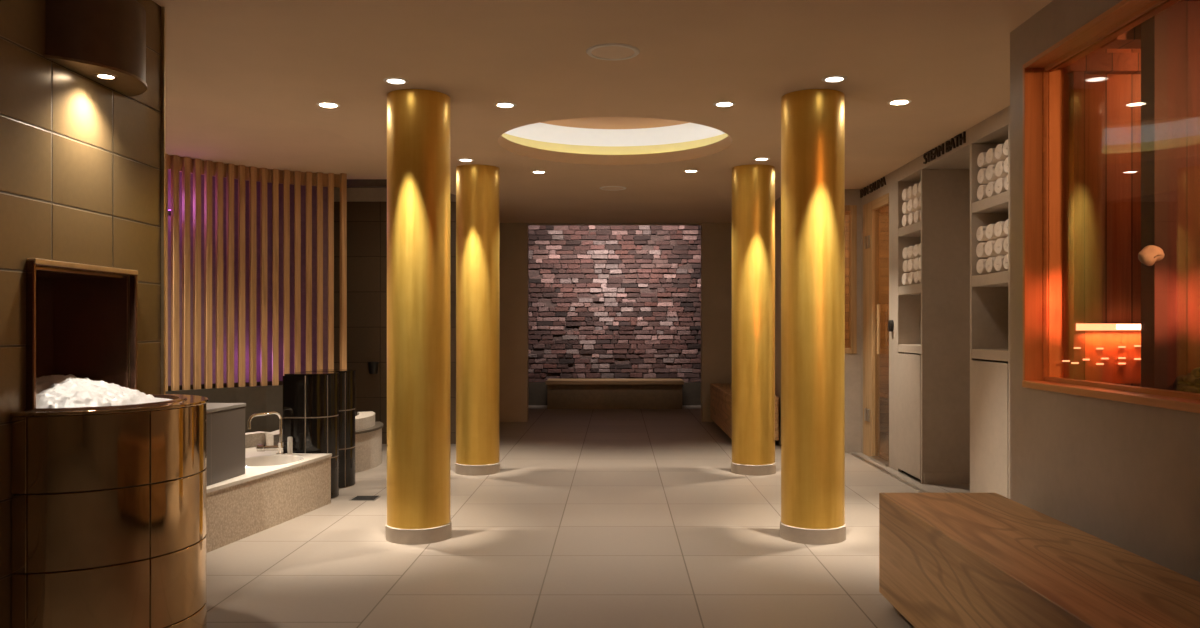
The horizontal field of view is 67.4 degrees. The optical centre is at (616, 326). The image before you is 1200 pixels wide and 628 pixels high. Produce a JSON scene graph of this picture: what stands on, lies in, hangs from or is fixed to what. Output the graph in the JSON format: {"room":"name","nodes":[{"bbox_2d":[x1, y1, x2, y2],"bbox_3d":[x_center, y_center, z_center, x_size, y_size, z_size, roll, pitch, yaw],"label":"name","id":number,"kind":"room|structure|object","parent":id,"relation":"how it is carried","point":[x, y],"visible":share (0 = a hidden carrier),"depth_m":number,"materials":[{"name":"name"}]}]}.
{"room":"spa","nodes":[
{"label":"spa","id":0,"kind":"room"},
{"bbox_2d":[0,0,160,627],"bbox_3d":[-2.175,-0.060,0.125,0.450,2.620,7.450,0,0,0],"label":"wall","id":1,"kind":"structure","parent":0,"point":[80,157],"depth_m":3.18,"materials":[{"name":"brown tile"}]},
{"bbox_2d":[44,0,146,96],"bbox_3d":[-1.862,-1.062,3.330,0.175,0.296,0.531,0,0,0],"label":"wall lamp","id":2,"kind":"object","parent":1,"relation":"attached to","point":[102,41],"visible":1,"depth_m":3.20,"materials":[{"name":"brown metal"}]},
{"bbox_2d":[161,7,164,393],"bbox_3d":[-1.948,-0.060,3.856,0.020,2.620,0.012,0,0,0],"label":"trim","id":3,"kind":"structure","parent":1,"relation":"attached to","point":[162,8],"depth_m":3.85,"materials":[{"name":"gold metal"}]},
{"bbox_2d":[165,385,284,432],"bbox_3d":[-3.917,0.900,7.765,0.530,0.700,3.331,0,0,44],"label":"wall","id":4,"kind":"structure","parent":0,"point":[258,399],"depth_m":8.30,"materials":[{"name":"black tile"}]},
{"bbox_2d":[165,154,346,390],"bbox_3d":[-3.501,-0.467,8.073,2.162,2.033,0.319,0,0,-44],"label":"screen","id":5,"kind":"object","parent":4,"relation":"on","point":[176,164],"visible":0.73,"depth_m":8.26,"materials":[{"name":"brown wood"}]},
{"bbox_2d":[168,170,327,385],"bbox_3d":[-4.134,-0.117,8.001,0.300,2.735,3.363,0,0,44],"label":"wall","id":6,"kind":"structure","parent":0,"point":[269,185],"depth_m":8.75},
{"bbox_2d":[165,96,386,178],"bbox_3d":[-3.500,-1.518,7.275,4.000,0.065,4.950,0,0,0],"label":"ceiling","id":7,"kind":"structure","parent":0,"point":[204,131],"depth_m":7.24,"materials":[{"name":"paint"}]},
{"bbox_2d":[334,188,455,443],"bbox_3d":[-3.575,-0.150,9.700,4.050,2.800,0.200,0,0,0],"label":"wall","id":8,"kind":"structure","parent":0,"point":[366,221],"depth_m":9.62,"materials":[{"name":"paint"}]},
{"bbox_2d":[334,179,386,187],"bbox_3d":[-2.325,-1.450,9.100,1.250,0.070,0.100,0,0,0],"label":"trim","id":9,"kind":"structure","parent":8,"relation":"attached to","point":[351,183],"depth_m":9.05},
{"bbox_2d":[368,362,378,373],"bbox_3d":[-2.585,0.432,9.557,0.110,0.125,0.125,0,0,0],"label":"wall dispenser","id":10,"kind":"object","parent":8,"relation":"attached to","point":[373,366],"visible":1,"depth_m":9.51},
{"bbox_2d":[499,223,527,421],"bbox_3d":[-3.390,-0.400,11.920,4.420,3.300,0.160,0,0,0],"label":"wall","id":11,"kind":"structure","parent":0,"point":[513,237],"depth_m":11.84,"materials":[{"name":"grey paint"}]},
{"bbox_2d":[527,223,701,224],"bbox_3d":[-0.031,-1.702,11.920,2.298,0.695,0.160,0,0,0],"label":"trim","id":12,"kind":"structure","parent":11,"relation":"attached to","point":[527,223],"depth_m":11.84,"materials":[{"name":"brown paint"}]},
{"bbox_2d":[206,405,969,627],"bbox_3d":[-0.500,1.300,5.700,10.200,0.100,18.600,0,0,0],"label":"floor","id":13,"kind":"structure","parent":0,"point":[589,518],"depth_m":5.06,"materials":[{"name":"tile"}]},
{"bbox_2d":[10,258,207,627],"bbox_3d":[-1.899,0.511,3.300,0.721,1.477,0.822,0,0,0],"label":"fountain","id":14,"kind":"object","parent":13,"relation":"on","point":[109,503],"visible":0.94,"depth_m":3.05,"materials":[{"name":"metal"}]},
{"bbox_2d":[36,374,171,407],"bbox_3d":[-1.947,0.228,3.292,0.575,0.113,0.575,0,0,0],"label":"crushed ice","id":15,"kind":"object","parent":14,"relation":"on","point":[52,391],"visible":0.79,"depth_m":3.15,"materials":[{"name":"white"}]},
{"bbox_2d":[24,394,186,410],"bbox_3d":[-1.778,0.278,3.300,0.345,0.018,0.690,0,0,0],"label":"tray","id":16,"kind":"object","parent":14,"relation":"on","point":[153,406],"depth_m":3.07,"materials":[{"name":"brown metal"}]},
{"bbox_2d":[206,431,331,552],"bbox_3d":[-2.691,1.025,5.648,1.337,0.450,2.505,0,0,0],"label":"foot bath","id":17,"kind":"object","parent":13,"relation":"on","point":[273,490],"visible":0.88,"depth_m":5.67,"materials":[{"name":"stone"}]},
{"bbox_2d":[206,403,245,485],"bbox_3d":[-2.493,0.681,5.052,0.380,0.432,0.938,0,0,5],"label":"block","id":18,"kind":"object","parent":17,"relation":"on","point":[225,421],"visible":0.2,"depth_m":5.27,"materials":[{"name":"stone"}]},
{"bbox_2d":[248,411,285,454],"bbox_3d":[-2.466,0.744,6.285,0.272,0.308,0.138,0,0,-44],"label":"mixer tap","id":19,"kind":"object","parent":17,"relation":"on","point":[279,447],"visible":1,"depth_m":6.30,"materials":[{"name":"silver metal"}]},
{"bbox_2d":[245,454,303,467],"bbox_3d":[-2.330,0.981,6.020,0.443,0.179,0.561,0,0,0],"label":"basin","id":20,"kind":"object","parent":17,"relation":"in","point":[281,460],"depth_m":6.22,"materials":[{"name":"white ceramic"}]},
{"bbox_2d":[287,437,292,454],"bbox_3d":[-2.300,0.834,6.330,0.036,0.128,0.036,0,0,0],"label":"bottle","id":21,"kind":"object","parent":17,"relation":"on","point":[289,439],"visible":1,"depth_m":6.32,"materials":[{"name":"plastic"}]},
{"bbox_2d":[283,372,338,498],"bbox_3d":[-2.223,0.793,6.620,0.342,0.913,0.360,0,0,0],"label":"tiled pillar","id":22,"kind":"structure","parent":13,"relation":"on","point":[310,399],"depth_m":6.45,"materials":[{"name":"tile"}]},
{"bbox_2d":[273,411,382,472],"bbox_3d":[-2.584,1.025,7.901,0.892,0.450,1.346,0,0,0],"label":"foot bath","id":23,"kind":"object","parent":13,"relation":"on","point":[368,432],"visible":0.32,"depth_m":7.93,"materials":[{"name":"stone"}]},
{"bbox_2d":[305,369,355,487],"bbox_3d":[-2.246,0.796,7.120,0.342,0.908,0.360,0,0,0],"label":"tiled pillar","id":24,"kind":"structure","parent":13,"relation":"on","point":[346,414],"depth_m":7.03,"materials":[{"name":"tile"}]},
{"bbox_2d":[349,496,379,500],"bbox_3d":[-1.835,1.247,6.560,0.180,0.006,0.180,0,0,0],"label":"floor drain","id":25,"kind":"object","parent":13,"relation":"on","point":[356,498],"visible":1,"depth_m":6.53,"materials":[{"name":"metal"}]},
{"bbox_2d":[386,89,451,544],"bbox_3d":[-1.180,-0.059,5.360,0.384,2.619,0.384,0,0,0],"label":"pillar","id":26,"kind":"structure","parent":13,"relation":"on","point":[418,120],"depth_m":5.20,"materials":[{"name":"gold metal"}]},
{"bbox_2d":[455,164,499,475],"bbox_3d":[-1.200,-0.059,7.760,0.384,2.619,0.384,0,0,0],"label":"pillar","id":27,"kind":"structure","parent":13,"relation":"on","point":[477,185],"depth_m":7.60,"materials":[{"name":"gold metal"}]},
{"bbox_2d":[546,379,683,408],"bbox_3d":[-0.033,1.035,13.980,2.105,0.430,0.640,0,0,0],"label":"bench","id":28,"kind":"object","parent":13,"relation":"on","point":[561,393],"visible":1,"depth_m":13.70,"materials":[{"name":"brown wood"}]},
{"bbox_2d":[710,383,778,439],"bbox_3d":[1.458,0.993,10.585,0.485,0.515,2.270,0,0,0],"label":"bench","id":29,"kind":"object","parent":13,"relation":"on","point":[720,393],"visible":0.46,"depth_m":10.36,"materials":[{"name":"brown wood"}]},
{"bbox_2d":[731,164,775,475],"bbox_3d":[1.175,-0.059,7.760,0.384,2.619,0.384,0,0,0],"label":"pillar","id":30,"kind":"structure","parent":13,"relation":"on","point":[753,185],"depth_m":7.60,"materials":[{"name":"gold metal"}]},
{"bbox_2d":[780,89,845,544],"bbox_3d":[1.165,-0.059,5.360,0.384,2.619,0.384,0,0,0],"label":"pillar","id":31,"kind":"structure","parent":13,"relation":"on","point":[812,120],"depth_m":5.20,"materials":[{"name":"gold metal"}]},
{"bbox_2d":[880,392,888,431],"bbox_3d":[3.615,1.020,9.450,1.230,0.460,2.900,0,0,0],"label":"bench","id":32,"kind":"object","parent":13,"relation":"on","point":[884,396],"visible":0.02,"depth_m":10.70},
{"bbox_2d":[850,452,927,492],"bbox_3d":[2.322,1.248,6.620,0.045,0.004,4.640,0,0,0],"label":"channel","id":33,"kind":"object","parent":13,"relation":"on","point":[853,454],"visible":0.36,"depth_m":7.62,"materials":[{"name":"metal"}]},
{"bbox_2d":[897,169,969,483],"bbox_3d":[2.660,-0.004,7.490,0.469,2.508,0.640,0,0,0],"label":"tall cabinet","id":34,"kind":"object","parent":13,"relation":"on","point":[933,314],"visible":0.8,"depth_m":7.17,"materials":[{"name":"wood"}]},
{"bbox_2d":[902,215,909,225],"bbox_3d":[2.607,-0.911,7.706,0.300,0.101,0.120,0,0,-1],"label":"rolled towel","id":35,"kind":"object","parent":34,"relation":"on","point":[905,217],"visible":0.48,"depth_m":7.67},
{"bbox_2d":[902,202,911,213],"bbox_3d":[2.610,-1.021,7.710,0.300,0.101,0.120,0,0,-1],"label":"rolled towel","id":36,"kind":"object","parent":35,"relation":"on","point":[904,206],"visible":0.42,"depth_m":7.68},
{"bbox_2d":[902,189,913,200],"bbox_3d":[2.607,-1.132,7.705,0.300,0.100,0.120,0,0,-1],"label":"rolled towel","id":37,"kind":"object","parent":36,"relation":"on","point":[904,193],"visible":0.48,"depth_m":7.68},
{"bbox_2d":[902,273,912,284],"bbox_3d":[2.605,-0.411,7.704,0.300,0.101,0.120,0,0,0],"label":"rolled towel","id":38,"kind":"object","parent":34,"relation":"on","point":[905,275],"visible":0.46,"depth_m":7.68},
{"bbox_2d":[903,260,915,271],"bbox_3d":[2.613,-0.521,7.705,0.300,0.101,0.120,0,0,0],"label":"rolled towel","id":39,"kind":"object","parent":38,"relation":"on","point":[905,263],"visible":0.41,"depth_m":7.68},
{"bbox_2d":[902,247,914,258],"bbox_3d":[2.613,-0.632,7.708,0.300,0.099,0.120,0,0,-1],"label":"rolled towel","id":40,"kind":"object","parent":39,"relation":"on","point":[904,253],"visible":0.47,"depth_m":7.69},
{"bbox_2d":[898,344,920,353],"bbox_3d":[2.654,0.182,7.490,0.443,0.065,0.580,0,0,0],"label":"shelf","id":41,"kind":"object","parent":34,"relation":"attached to","point":[902,348],"depth_m":7.53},
{"bbox_2d":[898,283,920,294],"bbox_3d":[2.654,-0.312,7.490,0.443,0.075,0.580,0,0,0],"label":"shelf","id":42,"kind":"object","parent":34,"relation":"attached to","point":[915,289],"depth_m":7.51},
{"bbox_2d":[898,221,920,236],"bbox_3d":[2.654,-0.815,7.490,0.443,0.070,0.580,0,0,0],"label":"shelf","id":43,"kind":"object","parent":34,"relation":"attached to","point":[913,230],"depth_m":7.53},
{"bbox_2d":[908,212,915,224],"bbox_3d":[2.614,-0.911,7.563,0.300,0.101,0.120,0,0,0],"label":"rolled towel","id":44,"kind":"object","parent":34,"relation":"on","point":[911,215],"visible":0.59,"depth_m":7.54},
{"bbox_2d":[907,199,920,211],"bbox_3d":[2.610,-1.021,7.567,0.300,0.101,0.120,0,0,0],"label":"rolled towel","id":45,"kind":"object","parent":44,"relation":"on","point":[910,207],"visible":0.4,"depth_m":7.54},
{"bbox_2d":[907,186,919,197],"bbox_3d":[2.607,-1.132,7.560,0.300,0.101,0.120,0,0,1],"label":"rolled towel","id":46,"kind":"object","parent":45,"relation":"on","point":[910,189],"visible":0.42,"depth_m":7.53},
{"bbox_2d":[908,272,919,283],"bbox_3d":[2.614,-0.411,7.564,0.300,0.101,0.120,0,0,0],"label":"rolled towel","id":47,"kind":"object","parent":34,"relation":"on","point":[911,274],"visible":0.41,"depth_m":7.54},
{"bbox_2d":[907,259,919,270],"bbox_3d":[2.610,-0.521,7.566,0.300,0.101,0.120,0,0,0],"label":"rolled towel","id":48,"kind":"object","parent":47,"relation":"on","point":[910,265],"visible":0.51,"depth_m":7.55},
{"bbox_2d":[907,246,920,257],"bbox_3d":[2.610,-0.632,7.568,0.300,0.098,0.120,0,0,-1],"label":"rolled towel","id":49,"kind":"object","parent":48,"relation":"on","point":[910,254],"visible":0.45,"depth_m":7.55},
{"bbox_2d":[914,210,920,221],"bbox_3d":[2.615,-0.911,7.420,0.300,0.101,0.120,0,0,1],"label":"rolled towel","id":50,"kind":"object","parent":34,"relation":"on","point":[917,213],"visible":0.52,"depth_m":7.39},
{"bbox_2d":[913,197,920,208],"bbox_3d":[2.610,-1.021,7.420,0.300,0.101,0.120,0,0,0],"label":"rolled towel","id":51,"kind":"object","parent":50,"relation":"on","point":[916,205],"visible":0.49,"depth_m":7.39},
{"bbox_2d":[913,183,920,195],"bbox_3d":[2.607,-1.132,7.423,0.300,0.100,0.120,0,0,0],"label":"rolled towel","id":52,"kind":"object","parent":51,"relation":"on","point":[915,187],"visible":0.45,"depth_m":7.41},
{"bbox_2d":[970,124,1009,498],"bbox_3d":[2.660,-0.004,5.880,0.469,2.508,0.640,0,0,0],"label":"tall cabinet","id":53,"kind":"object","parent":13,"relation":"on","point":[989,293],"visible":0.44,"depth_m":6.04,"materials":[{"name":"wood"}]},
{"bbox_2d":[977,185,987,199],"bbox_3d":[2.609,-0.911,6.092,0.300,0.101,0.120,0,0,1],"label":"rolled towel","id":54,"kind":"object","parent":53,"relation":"on","point":[981,192],"visible":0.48,"depth_m":6.07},
{"bbox_2d":[977,168,996,183],"bbox_3d":[2.612,-1.021,6.093,0.300,0.101,0.120,0,0,1],"label":"rolled towel","id":55,"kind":"object","parent":54,"relation":"on","point":[981,177],"visible":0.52,"depth_m":6.06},
{"bbox_2d":[977,152,995,166],"bbox_3d":[2.612,-1.132,6.095,0.300,0.098,0.120,0,0,0],"label":"rolled towel","id":56,"kind":"object","parent":55,"relation":"on","point":[981,161],"visible":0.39,"depth_m":6.07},
{"bbox_2d":[976,259,989,273],"bbox_3d":[2.609,-0.411,6.101,0.300,0.101,0.120,0,0,-1],"label":"rolled towel","id":57,"kind":"object","parent":53,"relation":"on","point":[981,269],"visible":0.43,"depth_m":6.07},
{"bbox_2d":[976,243,996,257],"bbox_3d":[2.606,-0.521,6.100,0.300,0.101,0.120,0,0,-1],"label":"rolled towel","id":58,"kind":"object","parent":57,"relation":"on","point":[980,249],"visible":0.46,"depth_m":6.07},
{"bbox_2d":[976,226,996,240],"bbox_3d":[2.607,-0.632,6.098,0.300,0.101,0.120,0,0,0],"label":"rolled towel","id":59,"kind":"object","parent":58,"relation":"on","point":[981,231],"visible":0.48,"depth_m":6.07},
{"bbox_2d":[972,349,1007,360],"bbox_3d":[2.654,0.182,5.880,0.443,0.065,0.580,0,0,0],"label":"shelf","id":60,"kind":"object","parent":53,"relation":"attached to","point":[977,354],"depth_m":5.91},
{"bbox_2d":[972,271,1007,286],"bbox_3d":[2.654,-0.312,5.880,0.443,0.075,0.580,0,0,0],"label":"shelf","id":61,"kind":"object","parent":53,"relation":"attached to","point":[998,279],"depth_m":5.91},
{"bbox_2d":[972,191,1007,212],"bbox_3d":[2.654,-0.815,5.880,0.443,0.070,0.580,0,0,0],"label":"shelf","id":62,"kind":"object","parent":53,"relation":"attached to","point":[998,203],"depth_m":5.92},
{"bbox_2d":[986,181,996,196],"bbox_3d":[2.615,-0.911,5.957,0.300,0.101,0.120,0,0,0],"label":"rolled towel","id":63,"kind":"object","parent":53,"relation":"on","point":[990,189],"visible":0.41,"depth_m":5.94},
{"bbox_2d":[986,165,1005,179],"bbox_3d":[2.612,-1.021,5.949,0.300,0.101,0.120,0,0,1],"label":"rolled towel","id":64,"kind":"object","parent":63,"relation":"on","point":[990,172],"visible":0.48,"depth_m":5.92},
{"bbox_2d":[986,148,1004,163],"bbox_3d":[2.614,-1.132,5.957,0.300,0.100,0.120,0,0,0],"label":"rolled towel","id":65,"kind":"object","parent":64,"relation":"on","point":[990,155],"visible":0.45,"depth_m":5.94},
{"bbox_2d":[985,257,1002,272],"bbox_3d":[2.610,-0.411,5.951,0.300,0.101,0.120,0,0,1],"label":"rolled towel","id":66,"kind":"object","parent":53,"relation":"on","point":[989,265],"visible":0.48,"depth_m":5.92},
{"bbox_2d":[985,241,1005,255],"bbox_3d":[2.609,-0.521,5.960,0.300,0.101,0.120,0,0,-1],"label":"rolled towel","id":67,"kind":"object","parent":66,"relation":"on","point":[989,247],"visible":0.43,"depth_m":5.93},
{"bbox_2d":[986,224,1005,238],"bbox_3d":[2.613,-0.632,5.955,0.300,0.099,0.120,0,0,0],"label":"rolled towel","id":68,"kind":"object","parent":67,"relation":"on","point":[990,234],"visible":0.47,"depth_m":5.94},
{"bbox_2d":[994,255,1007,270],"bbox_3d":[2.611,-0.411,5.815,0.300,0.101,0.120,0,0,0],"label":"rolled towel","id":69,"kind":"object","parent":53,"relation":"on","point":[998,263],"visible":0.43,"depth_m":5.79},
{"bbox_2d":[994,238,1007,253],"bbox_3d":[2.611,-0.521,5.814,0.300,0.101,0.120,0,0,-1],"label":"rolled towel","id":70,"kind":"object","parent":69,"relation":"on","point":[998,247],"visible":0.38,"depth_m":5.79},
{"bbox_2d":[994,221,1007,236],"bbox_3d":[2.611,-0.632,5.816,0.300,0.099,0.120,0,0,-1],"label":"rolled towel","id":71,"kind":"object","parent":70,"relation":"on","point":[999,226],"visible":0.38,"depth_m":5.79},
{"bbox_2d":[995,178,1007,193],"bbox_3d":[2.613,-0.911,5.811,0.300,0.101,0.120,0,0,0],"label":"rolled towel","id":72,"kind":"object","parent":53,"relation":"on","point":[999,185],"visible":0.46,"depth_m":5.79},
{"bbox_2d":[995,161,1007,176],"bbox_3d":[2.617,-1.021,5.817,0.300,0.101,0.120,0,0,-1],"label":"rolled towel","id":73,"kind":"object","parent":72,"relation":"on","point":[999,169],"visible":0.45,"depth_m":5.79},
{"bbox_2d":[995,144,1007,159],"bbox_3d":[2.612,-1.132,5.810,0.300,0.099,0.120,0,0,0],"label":"rolled towel","id":74,"kind":"object","parent":73,"relation":"on","point":[999,154],"visible":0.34,"depth_m":5.79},
{"bbox_2d":[1003,254,1007,269],"bbox_3d":[2.608,-0.411,5.670,0.300,0.101,0.120,0,0,1],"label":"rolled towel","id":75,"kind":"object","parent":53,"relation":"on","point":[1005,261],"visible":0.21,"depth_m":5.69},
{"bbox_2d":[1004,175,1007,189],"bbox_3d":[2.615,-0.911,5.671,0.300,0.101,0.120,0,0,0],"label":"rolled towel","id":76,"kind":"object","parent":53,"relation":"on","point":[1006,178],"visible":0.12,"depth_m":5.70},
{"bbox_2d":[1003,157,1007,172],"bbox_3d":[2.608,-1.021,5.667,0.300,0.101,0.120,0,0,0],"label":"rolled towel","id":77,"kind":"object","parent":76,"relation":"on","point":[1005,166],"visible":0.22,"depth_m":5.68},
{"bbox_2d":[1003,139,1007,154],"bbox_3d":[2.606,-1.132,5.671,0.300,0.101,0.120,0,0,0],"label":"rolled towel","id":78,"kind":"object","parent":77,"relation":"on","point":[1005,146],"visible":0.2,"depth_m":5.69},
{"bbox_2d":[879,493,1199,627],"bbox_3d":[1.438,0.997,2.670,0.524,0.507,2.740,0,0,0],"label":"bench","id":79,"kind":"object","parent":13,"relation":"on","point":[947,560],"visible":1,"depth_m":3.00,"materials":[{"name":"brown wood"}]},
{"bbox_2d":[1141,9,1166,389],"bbox_3d":[2.079,0.000,3.485,0.049,2.500,0.090,0,0,0],"label":"post","id":80,"kind":"object","parent":13,"relation":"on","point":[1154,29],"visible":0.57,"depth_m":3.45,"materials":[{"name":"wood"}]},
{"bbox_2d":[1138,245,1163,265],"bbox_3d":[2.018,-0.269,3.400,0.091,0.078,0.072,0,0,0],"label":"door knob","id":81,"kind":"object","parent":80,"relation":"hanging from","point":[1150,254],"visible":1,"depth_m":3.38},
{"bbox_2d":[1173,367,1199,392],"bbox_3d":[2.172,0.682,3.240,0.335,1.135,0.380,0,0,0],"label":"heater","id":82,"kind":"object","parent":13,"relation":"on","point":[1190,382],"visible":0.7,"depth_m":3.25,"materials":[{"name":"stone"}]},
{"bbox_2d":[152,0,1052,222],"bbox_3d":[-0.500,-1.413,4.120,10.200,0.085,15.440,0,0,0],"label":"ceiling","id":83,"kind":"structure","parent":0,"point":[278,58],"depth_m":4.84,"materials":[{"name":"paint"}]},
{"bbox_2d":[317,102,339,107],"bbox_3d":[-1.780,-1.368,5.550,0.140,0.004,0.140,0,0,0],"label":"recessed light","id":84,"kind":"object","parent":83,"relation":"in","point":[321,104],"visible":1,"depth_m":5.54,"materials":[{"name":"white"}]},
{"bbox_2d":[383,77,408,84],"bbox_3d":[-1.230,-1.368,5.010,0.140,0.004,0.140,0,0,0],"label":"recessed light","id":85,"kind":"object","parent":83,"relation":"in","point":[392,80],"visible":1,"depth_m":5.00,"materials":[{"name":"white"}]},
{"bbox_2d":[494,102,515,107],"bbox_3d":[-0.690,-1.368,5.550,0.140,0.004,0.140,0,0,0],"label":"recessed light","id":86,"kind":"object","parent":83,"relation":"in","point":[499,104],"visible":1,"depth_m":5.54,"materials":[{"name":"white"}]},
{"bbox_2d":[586,43,639,60],"bbox_3d":[-0.020,-1.367,4.480,0.268,0.006,0.268,0,0,0],"label":"ceiling speaker","id":87,"kind":"object","parent":83,"relation":"attached to","point":[609,51],"visible":1,"depth_m":4.47,"materials":[{"name":"plastic"}]},
{"bbox_2d":[591,46,634,58],"bbox_3d":[-0.020,-1.369,4.480,0.216,0.003,0.216,0,0,0],"label":"grille","id":88,"kind":"object","parent":87,"relation":"attached to","point":[598,52],"depth_m":4.48,"materials":[{"name":"plastic"}]},
{"bbox_2d":[600,186,625,190],"bbox_3d":[-0.040,-1.367,8.870,0.268,0.006,0.268,0,0,0],"label":"ceiling speaker","id":89,"kind":"object","parent":83,"relation":"attached to","point":[611,188],"visible":1,"depth_m":8.88,"materials":[{"name":"plastic"}]},
{"bbox_2d":[602,187,623,189],"bbox_3d":[-0.040,-1.369,8.870,0.216,0.003,0.216,0,0,0],"label":"grille","id":90,"kind":"object","parent":89,"relation":"attached to","point":[603,188],"depth_m":8.88,"materials":[{"name":"fabric"}]},
{"bbox_2d":[501,117,728,154],"bbox_3d":[-0.015,-1.580,6.740,2.020,0.250,2.020,0,0,0],"label":"cove","id":91,"kind":"object","parent":83,"relation":"in","point":[592,135],"visible":0.2,"depth_m":7.57,"materials":[{"name":"white paint"}]},
{"bbox_2d":[713,101,735,106],"bbox_3d":[0.660,-1.368,5.530,0.140,0.004,0.140,0,0,0],"label":"recessed light","id":92,"kind":"object","parent":83,"relation":"in","point":[721,103],"visible":1,"depth_m":5.53,"materials":[{"name":"white"}]},
{"bbox_2d":[821,75,846,82],"bbox_3d":[1.200,-1.368,4.970,0.140,0.004,0.140,0,0,0],"label":"recessed light","id":93,"kind":"object","parent":83,"relation":"in","point":[836,78],"visible":1,"depth_m":4.97,"materials":[{"name":"white"}]},
{"bbox_2d":[888,99,910,104],"bbox_3d":[1.720,-1.368,5.480,0.140,0.004,0.140,0,0,0],"label":"recessed light","id":94,"kind":"object","parent":83,"relation":"in","point":[898,101],"visible":1,"depth_m":5.48,"materials":[{"name":"white"}]},
{"bbox_2d":[528,225,700,381],"bbox_3d":[0.018,-0.583,14.625,4.828,3.006,0.351,0,0,0],"label":"wall","id":95,"kind":"structure","parent":0,"point":[605,301],"depth_m":14.47,"materials":[{"name":"brick"}]},
{"bbox_2d":[528,382,700,404],"bbox_3d":[0.000,1.070,14.575,4.400,0.360,0.450,0,0,0],"label":"baseboard","id":96,"kind":"structure","parent":95,"relation":"attached to","point":[537,391],"depth_m":14.35,"materials":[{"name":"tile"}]},
{"bbox_2d":[701,223,731,421],"bbox_3d":[2.859,-0.400,11.920,3.482,3.300,0.160,0,0,0],"label":"wall","id":97,"kind":"structure","parent":0,"point":[716,238],"depth_m":11.84,"materials":[{"name":"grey paint"}]},
{"bbox_2d":[775,197,780,445],"bbox_3d":[1.785,-0.060,10.460,0.130,2.620,2.760,0,0,0],"label":"wall","id":98,"kind":"structure","parent":0,"point":[778,201],"depth_m":9.59,"materials":[{"name":"grey paint"}]},
{"bbox_2d":[845,189,860,452],"bbox_3d":[2.065,-0.060,9.015,0.730,2.620,0.130,0,0,0],"label":"wall","id":99,"kind":"structure","parent":0,"point":[852,196],"depth_m":8.95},
{"bbox_2d":[845,205,856,353],"bbox_3d":[2.166,-0.472,8.980,0.432,1.475,0.080,0,0,0],"label":"window","id":100,"kind":"structure","parent":99,"relation":"in","point":[852,209],"depth_m":8.94,"materials":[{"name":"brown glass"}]},
{"bbox_2d":[845,215,888,392],"bbox_3d":[3.125,-0.060,11.050,2.550,2.620,0.100,0,0,0],"label":"wall","id":101,"kind":"structure","parent":0,"point":[884,219],"depth_m":11.00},
{"bbox_2d":[861,106,1009,470],"bbox_3d":[2.740,-0.060,6.570,0.620,2.620,4.760,0,0,0],"label":"wall","id":102,"kind":"structure","parent":0,"point":[994,129],"depth_m":7.85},
{"bbox_2d":[860,177,885,197],"bbox_3d":[2.423,-1.323,8.570,0.014,0.082,0.900,0,0,0],"label":"sign lettering","id":103,"kind":"object","parent":102,"relation":"attached to","point":[882,182],"visible":1,"depth_m":8.51,"materials":[{"name":"metal"}]},
{"bbox_2d":[863,193,888,466],"bbox_3d":[2.450,0.025,8.457,0.100,2.450,0.825,0,0,0],"label":"door","id":104,"kind":"structure","parent":102,"relation":"in","point":[871,210],"depth_m":8.57,"materials":[{"name":"brown wood"}]},
{"bbox_2d":[888,320,893,331],"bbox_3d":[2.410,-0.010,7.930,0.040,0.102,0.060,0,0,0],"label":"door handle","id":105,"kind":"object","parent":102,"relation":"attached to","point":[890,322],"visible":1,"depth_m":7.91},
{"bbox_2d":[923,131,965,163],"bbox_3d":[2.423,-1.323,6.685,0.014,0.082,0.830,0,0,0],"label":"sign lettering","id":106,"kind":"object","parent":102,"relation":"attached to","point":[959,138],"visible":1,"depth_m":6.61,"materials":[{"name":"metal"}]},
{"bbox_2d":[923,473,969,483],"bbox_3d":[2.665,1.205,7.162,0.450,0.090,0.015,0,0,0],"label":"baseboard","id":107,"kind":"structure","parent":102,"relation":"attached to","point":[928,478],"depth_m":7.15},
{"bbox_2d":[1010,26,1018,502],"bbox_3d":[2.390,-0.060,4.145,1.120,2.620,0.090,0,0,0],"label":"wall","id":108,"kind":"structure","parent":0,"point":[1014,35],"depth_m":4.14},
{"bbox_2d":[1064,47,1140,386],"bbox_3d":[3.150,-0.025,4.060,2.300,2.550,0.080,0,0,0],"label":"wall","id":109,"kind":"structure","parent":0,"point":[1112,101],"depth_m":4.02,"materials":[{"name":"wood"}]},
{"bbox_2d":[1062,324,1140,382],"bbox_3d":[2.166,0.117,3.987,0.388,0.265,0.065,0,0,0],"label":"shelf","id":110,"kind":"object","parent":109,"relation":"attached to","point":[1112,351],"visible":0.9,"depth_m":3.98,"materials":[{"name":"orange"}]},
{"bbox_2d":[1065,53,1140,379],"bbox_3d":[2.260,-0.430,3.995,0.520,1.560,0.050,0,0,0],"label":"wall panel","id":111,"kind":"object","parent":109,"relation":"attached to","point":[1092,63],"visible":0.38,"depth_m":3.98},
{"bbox_2d":[1019,0,1199,581],"bbox_3d":[1.915,-0.060,0.250,0.170,2.620,7.700,0,0,0],"label":"wall","id":112,"kind":"structure","parent":0,"point":[1126,476],"depth_m":3.41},
{"bbox_2d":[1022,0,1199,412],"bbox_3d":[1.906,-0.455,2.475,0.188,1.449,3.149,0,0,0],"label":"window","id":113,"kind":"structure","parent":112,"relation":"in","point":[1043,75],"depth_m":4.02,"materials":[{"name":"orange wood"}]},
{"bbox_2d":[1167,1,1199,389],"bbox_3d":[3.152,0.000,3.490,2.095,2.500,0.080,0,0,0],"label":"sauna wall","id":114,"kind":"structure","parent":0,"point":[1183,17],"depth_m":3.45,"materials":[{"name":"brown wood"}]},
{"bbox_3d":[3.150,-1.280,1.910,2.300,0.060,4.220,0,0,0],"label":"ceiling","id":115,"kind":"structure","parent":0,"visible":0},
{"bbox_2d":[1101,24,1140,48],"bbox_3d":[2.260,-1.200,3.660,0.520,0.100,0.120,0,0,0],"label":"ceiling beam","id":116,"kind":"structure","parent":115,"relation":"attached to","point":[1131,39],"depth_m":3.62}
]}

